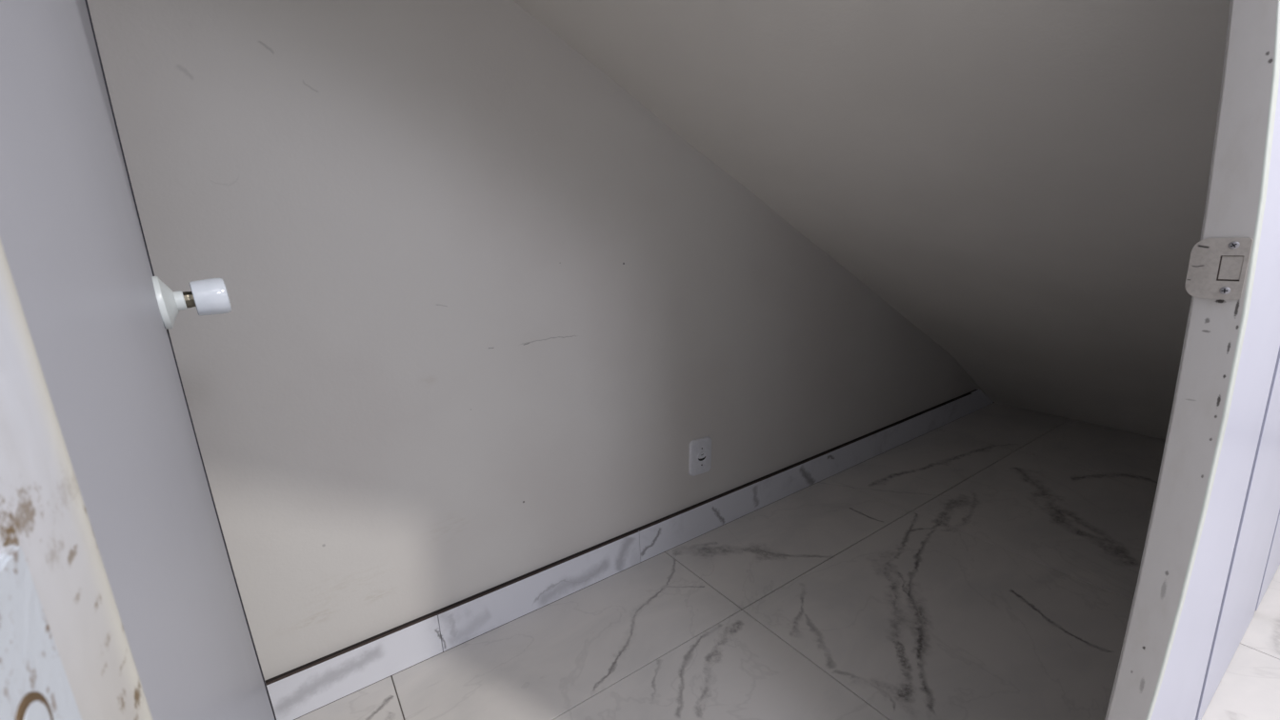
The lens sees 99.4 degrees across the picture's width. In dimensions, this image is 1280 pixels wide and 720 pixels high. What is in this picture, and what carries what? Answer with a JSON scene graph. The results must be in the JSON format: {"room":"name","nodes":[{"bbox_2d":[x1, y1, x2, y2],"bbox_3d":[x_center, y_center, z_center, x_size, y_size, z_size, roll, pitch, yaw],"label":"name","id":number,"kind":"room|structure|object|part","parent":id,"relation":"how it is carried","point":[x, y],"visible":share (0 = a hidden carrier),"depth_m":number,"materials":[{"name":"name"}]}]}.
{"room":"under-stairs closet","nodes":[
{"label":"under-stairs closet","id":0,"kind":"room"},
{"bbox_2d":[87,0,983,680],"bbox_3d":[0.462,-0.594,1.850,3.640,2.250,0.120,-12,16,-33],"label":"wall","id":1,"kind":"structure","parent":0,"point":[490,308],"depth_m":1.24,"materials":[{"name":"paint"}]},
{"bbox_2d":[265,389,993,719],"bbox_3d":[0.473,0.474,1.989,3.440,0.110,0.016,-12,16,-33],"label":"baseboard","id":2,"kind":"structure","parent":1,"relation":"attached to","point":[296,692],"depth_m":1.52,"materials":[{"name":"stone"}]},
{"bbox_2d":[688,436,711,476],"bbox_3d":[0.199,0.315,1.769,0.095,0.125,0.014,-12,16,-33],"label":"wall outlet","id":3,"kind":"object","parent":1,"relation":"attached to","point":[700,450],"visible":1,"depth_m":1.76,"materials":[{"name":"white plastic"}]},
{"bbox_2d":[293,401,1279,719],"bbox_3d":[1.154,0.939,0.297,5.100,0.080,3.675,-12,16,-33],"label":"floor","id":4,"kind":"structure","parent":0,"point":[985,564],"depth_m":1.42,"materials":[{"name":"tile"}]},
{"bbox_2d":[513,0,1230,439],"bbox_3d":[0.696,-0.444,1.286,3.566,2.197,1.147,-12,16,-33],"label":"ceiling","id":5,"kind":"structure","parent":0,"point":[1025,183],"depth_m":1.19,"materials":[{"name":"paint"}]},
{"bbox_2d":[1150,75,1279,719],"bbox_3d":[0.695,-0.428,0.562,4.900,2.500,0.011,-12,16,-33],"label":"wall","id":6,"kind":"structure","parent":0,"point":[1237,559],"depth_m":0.85,"materials":[{"name":"white paint"}]},
{"bbox_2d":[0,0,276,719],"bbox_3d":[-0.331,0.029,0.405,0.100,1.774,0.740,-14,17,-38],"label":"door","id":7,"kind":"structure","parent":6,"relation":"in","point":[99,318],"depth_m":0.19,"materials":[{"name":"grey wood"}]},
{"bbox_3d":[-0.515,-0.076,0.651,0.036,0.043,0.044,-12,16,-33],"label":"knob","id":8,"kind":"part","parent":7,"relation":"part of","materials":[{"name":"white ceramic"}]},
{"bbox_2d":[0,0,1279,719],"bbox_3d":[0.238,-0.013,0.304,0.875,1.861,0.102,-12,16,-33],"label":"trim","id":9,"kind":"structure","parent":6,"relation":"attached to","point":[66,653],"depth_m":0.45,"materials":[{"name":"wood"}]},
{"bbox_3d":[0.522,-0.083,0.492,0.004,0.054,0.037,-12,16,-33],"label":"strike plate","id":10,"kind":"part","parent":9,"relation":"part of","materials":[{"name":"metal"}]},
{"bbox_3d":[1.225,-0.538,0.904,0.526,2.499,0.004,-12,16,-33],"label":"panel","id":11,"kind":"part","parent":6,"relation":"part of","materials":[{"name":"white paint"}]},
{"bbox_3d":[1.687,-0.635,1.206,0.526,2.499,0.004,-12,16,-33],"label":"panel","id":12,"kind":"part","parent":6,"relation":"part of","materials":[{"name":"white paint"}]}
]}

